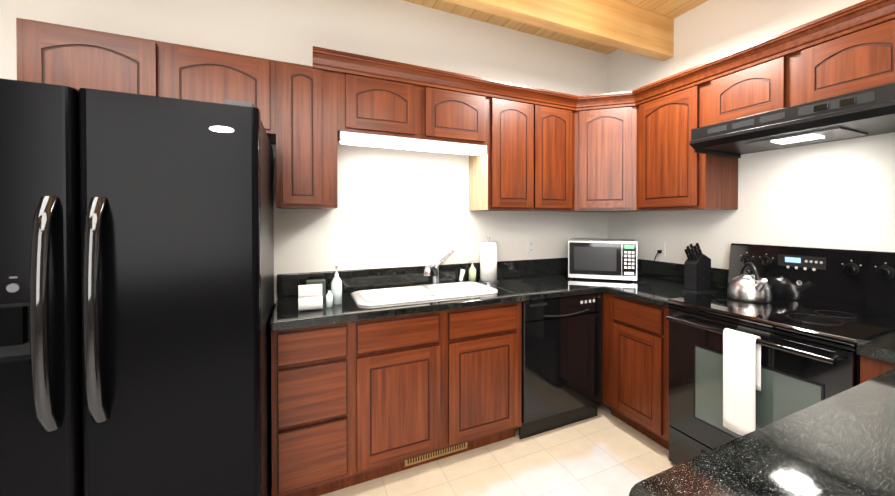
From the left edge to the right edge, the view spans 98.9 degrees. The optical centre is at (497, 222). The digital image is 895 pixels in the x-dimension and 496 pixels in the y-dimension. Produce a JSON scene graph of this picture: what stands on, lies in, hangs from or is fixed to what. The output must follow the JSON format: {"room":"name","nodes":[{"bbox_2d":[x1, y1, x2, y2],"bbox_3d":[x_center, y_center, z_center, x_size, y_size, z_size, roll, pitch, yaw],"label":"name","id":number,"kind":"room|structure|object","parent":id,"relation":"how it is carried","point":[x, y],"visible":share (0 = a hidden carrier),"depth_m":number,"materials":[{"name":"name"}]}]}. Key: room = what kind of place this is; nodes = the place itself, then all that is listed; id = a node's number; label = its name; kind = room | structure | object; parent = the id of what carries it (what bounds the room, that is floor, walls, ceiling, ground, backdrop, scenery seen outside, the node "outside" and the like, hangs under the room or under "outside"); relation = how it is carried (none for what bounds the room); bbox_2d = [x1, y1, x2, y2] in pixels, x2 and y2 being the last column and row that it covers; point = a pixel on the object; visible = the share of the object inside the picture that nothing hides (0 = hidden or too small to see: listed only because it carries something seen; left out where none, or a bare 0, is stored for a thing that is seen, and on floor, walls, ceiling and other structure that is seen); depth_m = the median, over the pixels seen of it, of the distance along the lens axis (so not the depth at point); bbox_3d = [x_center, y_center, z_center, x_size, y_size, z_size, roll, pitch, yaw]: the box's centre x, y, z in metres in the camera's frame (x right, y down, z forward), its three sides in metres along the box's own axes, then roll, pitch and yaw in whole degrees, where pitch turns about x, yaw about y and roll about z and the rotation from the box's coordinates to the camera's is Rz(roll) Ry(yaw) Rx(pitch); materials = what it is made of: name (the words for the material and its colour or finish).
{"room":"kitchen","nodes":[
{"label":"kitchen","id":0,"kind":"room"},
{"bbox_2d":[0,0,607,305],"bbox_3d":[-1.289,-0.076,2.330,5.305,2.870,0.100,0,1,-27],"label":"wall","id":1,"kind":"structure","parent":0,"point":[402,208],"depth_m":2.54,"materials":[{"name":"white paint"}]},
{"bbox_2d":[16,18,183,98],"bbox_3d":[-1.797,-0.647,1.806,0.527,0.380,0.348,0,1,-27],"label":"upper cabinet","id":2,"kind":"object","parent":1,"relation":"attached to","point":[47,53],"depth_m":1.64,"materials":[{"name":"brown wood"}]},
{"bbox_2d":[184,45,279,143],"bbox_3d":[-1.453,-0.648,1.984,0.527,0.380,0.348,0,1,-27],"label":"upper cabinet","id":3,"kind":"object","parent":1,"relation":"attached to","point":[213,76],"depth_m":1.87,"materials":[{"name":"brown wood"}]},
{"bbox_2d":[272,61,339,208],"bbox_3d":[-1.087,-0.460,2.174,0.294,0.760,0.348,0,1,-27],"label":"upper cabinet","id":4,"kind":"object","parent":1,"relation":"attached to","point":[306,143],"depth_m":2.02,"materials":[{"name":"brown wood"}]},
{"bbox_2d":[340,74,423,138],"bbox_3d":[-0.748,-0.676,2.348,0.468,0.330,0.348,0,1,-27],"label":"upper cabinet","id":5,"kind":"object","parent":1,"relation":"attached to","point":[367,105],"depth_m":2.19,"materials":[{"name":"brown wood"}]},
{"bbox_2d":[338,131,486,155],"bbox_3d":[-0.501,-0.484,2.381,0.905,0.052,0.126,0,1,-27],"label":"under-cabinet light strip","id":6,"kind":"object","parent":5,"relation":"attached to","point":[369,140],"visible":1,"depth_m":2.31,"materials":[{"name":"white plastic"}]},
{"bbox_2d":[424,87,491,145],"bbox_3d":[-0.335,-0.678,2.561,0.461,0.330,0.348,0,1,-27],"label":"upper cabinet","id":7,"kind":"object","parent":1,"relation":"attached to","point":[449,116],"depth_m":2.41,"materials":[{"name":"brown wood"}]},
{"bbox_2d":[312,0,894,111],"bbox_3d":[0.440,-0.866,1.542,2.088,0.092,2.215,0,1,-27],"label":"crown molding","id":8,"kind":"structure","parent":7,"relation":"attached to","point":[862,15],"depth_m":2.17,"materials":[{"name":"brown wood"}]},
{"bbox_2d":[469,98,543,210],"bbox_3d":[0.053,-0.465,2.763,0.413,0.760,0.348,0,1,-27],"label":"upper cabinet","id":9,"kind":"object","parent":1,"relation":"attached to","point":[524,162],"depth_m":2.62,"materials":[{"name":"brown wood"}]},
{"bbox_2d":[527,240,534,253],"bbox_3d":[0.275,0.201,3.078,0.072,0.116,0.008,0,1,-27],"label":"outlet","id":10,"kind":"object","parent":1,"relation":"attached to","point":[530,246],"visible":1,"depth_m":3.07,"materials":[{"name":"white plastic"}]},
{"bbox_2d":[544,106,574,211],"bbox_3d":[0.321,-0.466,2.901,0.435,0.760,0.348,0,1,-27],"label":"upper cabinet","id":11,"kind":"object","parent":1,"relation":"attached to","point":[559,124],"depth_m":2.78,"materials":[{"name":"brown wood"}]},
{"bbox_2d":[551,107,642,211],"bbox_3d":[0.863,-0.467,3.020,0.636,0.760,0.636,0,1,-27],"label":"upper cabinet","id":12,"kind":"object","parent":1,"relation":"attached to","point":[605,156],"visible":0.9,"depth_m":2.78,"materials":[{"name":"brown wood"}]},
{"bbox_2d":[271,402,675,495],"bbox_3d":[-0.006,1.410,-0.143,5.305,0.060,5.695,0,1,-27],"label":"floor","id":13,"kind":"structure","parent":0,"point":[604,452],"depth_m":2.11,"materials":[{"name":"tile"}]},
{"bbox_2d":[0,78,273,495],"bbox_3d":[-1.444,0.459,1.533,0.894,1.783,0.953,0,1,-27],"label":"fridge","id":14,"kind":"object","parent":13,"relation":"on","point":[136,270],"visible":1,"depth_m":1.22,"materials":[{"name":"black metal"}]},
{"bbox_2d":[271,321,358,495],"bbox_3d":[-1.003,0.924,2.072,0.360,0.874,0.628,0,1,-27],"label":"base cabinet","id":15,"kind":"object","parent":13,"relation":"on","point":[355,402],"depth_m":1.80,"materials":[{"name":"brown wood"}]},
{"bbox_2d":[359,302,521,483],"bbox_3d":[-0.430,0.922,2.368,1.005,0.874,0.628,0,1,-27],"label":"base cabinet","id":16,"kind":"object","parent":13,"relation":"on","point":[433,386],"depth_m":2.07,"materials":[{"name":"brown wood"}]},
{"bbox_2d":[269,257,652,330],"bbox_3d":[-0.006,0.394,2.570,2.602,0.175,0.652,0,1,-27],"label":"countertop","id":17,"kind":"structure","parent":16,"relation":"on","point":[534,279],"depth_m":2.42,"materials":[{"name":"black stone"}]},
{"bbox_2d":[298,284,322,310],"bbox_3d":[-0.964,0.384,1.961,0.110,0.123,0.134,0,1,-27],"label":"rolled washcloths","id":18,"kind":"object","parent":17,"relation":"on","point":[310,297],"visible":1,"depth_m":1.92,"materials":[{"name":"white fabric"}]},
{"bbox_2d":[306,279,325,297],"bbox_3d":[-1.069,0.394,2.240,0.100,0.100,0.100,0,1,-27],"label":"picture frame","id":19,"kind":"object","parent":17,"relation":"on","point":[317,281],"visible":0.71,"depth_m":2.21,"materials":[{"name":"grey"}]},
{"bbox_2d":[326,290,332,306],"bbox_3d":[-0.885,0.403,2.003,0.034,0.085,0.033,0,1,-27],"label":"bottle","id":20,"kind":"object","parent":17,"relation":"on","point":[329,298],"visible":1,"depth_m":1.99,"materials":[{"name":"white"}]},
{"bbox_2d":[331,266,341,304],"bbox_3d":[-0.877,0.342,2.075,0.056,0.207,0.063,0,1,-27],"label":"soap dispenser","id":21,"kind":"object","parent":17,"relation":"on","point":[336,286],"visible":0.98,"depth_m":2.06,"materials":[{"name":"white"}]},
{"bbox_2d":[351,250,497,305],"bbox_3d":[-0.459,0.433,2.404,0.855,0.464,0.491,0,1,-27],"label":"double-bowl sink","id":22,"kind":"object","parent":17,"relation":"in","point":[435,288],"visible":0.52,"depth_m":2.45,"materials":[{"name":"white ceramic"}]},
{"bbox_2d":[468,259,475,281],"bbox_3d":[-0.185,0.355,2.786,0.064,0.167,0.055,0,1,-27],"label":"soap dispenser","id":23,"kind":"object","parent":17,"relation":"on","point":[472,273],"visible":0.88,"depth_m":2.77,"materials":[{"name":"green"}]},
{"bbox_2d":[478,237,498,283],"bbox_3d":[-0.063,0.275,2.786,0.150,0.328,0.150,0,1,-27],"label":"paper towel holder","id":24,"kind":"object","parent":17,"relation":"on","point":[488,261],"visible":1,"depth_m":2.73,"materials":[{"name":"white paper"}]},
{"bbox_2d":[568,238,636,280],"bbox_3d":[0.834,0.289,3.006,0.500,0.297,0.346,0,1,18],"label":"microwave","id":25,"kind":"object","parent":17,"relation":"on","point":[614,259],"visible":1,"depth_m":2.84,"materials":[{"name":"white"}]},
{"bbox_2d":[519,292,602,439],"bbox_3d":[0.316,0.920,2.724,0.636,0.871,0.589,0,1,-27],"label":"dishwasher","id":26,"kind":"object","parent":13,"relation":"on","point":[562,361],"visible":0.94,"depth_m":2.46,"materials":[{"name":"black metal"}]},
{"bbox_2d":[601,292,669,449],"bbox_3d":[1.120,0.920,2.543,0.628,0.874,0.567,0,1,-27],"label":"base cabinet","id":27,"kind":"object","parent":13,"relation":"on","point":[635,364],"visible":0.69,"depth_m":2.36,"materials":[{"name":"brown wood"}]},
{"bbox_2d":[605,261,728,307],"bbox_3d":[1.125,0.395,2.504,0.652,0.175,0.503,0,1,-27],"label":"countertop","id":28,"kind":"structure","parent":27,"relation":"on","point":[664,281],"depth_m":2.57,"materials":[{"name":"black stone"}]},
{"bbox_2d":[684,243,710,290],"bbox_3d":[1.305,0.287,2.499,0.152,0.310,0.102,0,1,-17],"label":"knife block","id":29,"kind":"object","parent":28,"relation":"on","point":[697,270],"visible":1,"depth_m":2.47,"materials":[{"name":"black wood"}]},
{"bbox_2d":[666,243,894,464],"bbox_3d":[1.398,0.750,1.907,0.700,1.225,0.810,0,1,-27],"label":"range","id":30,"kind":"object","parent":13,"relation":"on","point":[818,317],"visible":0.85,"depth_m":1.87,"materials":[{"name":"black metal"}]},
{"bbox_2d":[723,328,760,435],"bbox_3d":[1.110,0.730,1.728,0.050,0.460,0.143,0,1,-27],"label":"towel","id":31,"kind":"object","parent":30,"relation":"hanging from","point":[741,368],"visible":0.92,"depth_m":1.71,"materials":[{"name":"white fabric"}]},
{"bbox_2d":[727,262,771,302],"bbox_3d":[1.419,0.327,2.118,0.212,0.209,0.241,0,1,-27],"label":"kettle","id":32,"kind":"object","parent":30,"relation":"on","point":[751,288],"visible":1,"depth_m":2.06,"materials":[{"name":"silver metal"}]},
{"bbox_2d":[860,355,894,383],"bbox_3d":[1.262,0.935,0.838,1.941,0.874,0.962,0,1,-27],"label":"base cabinet","id":33,"kind":"object","parent":13,"relation":"on","point":[870,368],"depth_m":1.40,"materials":[{"name":"brown wood"}]},
{"bbox_2d":[629,331,894,495],"bbox_3d":[1.238,0.410,0.804,2.012,0.175,0.993,0,1,-27],"label":"countertop","id":34,"kind":"structure","parent":33,"relation":"on","point":[841,443],"depth_m":0.74,"materials":[{"name":"black stone"}]},
{"bbox_2d":[403,0,707,53],"bbox_3d":[-0.006,-1.540,-0.168,5.305,0.100,5.695,0,1,-27],"label":"ceiling","id":35,"kind":"structure","parent":0,"point":[673,9],"depth_m":2.77,"materials":[{"name":"brown wood"}]},
{"bbox_2d":[444,0,673,60],"bbox_3d":[-0.971,-1.364,1.703,5.105,0.283,0.092,0,1,-27],"label":"beam","id":36,"kind":"structure","parent":35,"relation":"attached to","point":[624,26],"depth_m":2.51,"materials":[{"name":"brown wood"}]},
{"bbox_2d":[607,0,894,268],"bbox_3d":[2.307,-0.065,1.039,0.100,2.870,5.695,0,1,-27],"label":"wall","id":37,"kind":"structure","parent":0,"point":[839,194],"depth_m":2.26,"materials":[{"name":"white paint"}]},
{"bbox_2d":[648,241,664,271],"bbox_3d":[1.231,0.268,2.935,0.072,0.245,0.099,0,1,-27],"label":"outlet","id":38,"kind":"object","parent":37,"relation":"attached to","point":[660,248],"visible":1,"depth_m":2.93,"materials":[{"name":"white plastic"}]},
{"bbox_2d":[636,84,737,210],"bbox_3d":[1.258,-0.463,2.569,0.348,0.760,0.526,0,1,-27],"label":"upper cabinet","id":39,"kind":"object","parent":37,"relation":"attached to","point":[674,172],"depth_m":2.41,"materials":[{"name":"brown wood"}]},
{"bbox_2d":[704,56,787,125],"bbox_3d":[1.483,-0.689,2.130,0.348,0.300,0.457,0,1,-27],"label":"upper cabinet","id":40,"kind":"object","parent":37,"relation":"attached to","point":[762,88],"depth_m":2.03,"materials":[{"name":"brown wood"}]},
{"bbox_2d":[788,19,894,106],"bbox_3d":[1.689,-0.686,1.731,0.348,0.300,0.441,0,1,-27],"label":"upper cabinet","id":41,"kind":"object","parent":37,"relation":"attached to","point":[864,59],"depth_m":1.67,"materials":[{"name":"brown wood"}]},
{"bbox_2d":[689,83,894,157],"bbox_3d":[1.527,-0.469,1.906,0.478,0.133,0.894,0,1,-27],"label":"range hood","id":42,"kind":"object","parent":41,"relation":"attached to","point":[865,112],"visible":1,"depth_m":1.77,"materials":[{"name":"black metal"}]}
]}

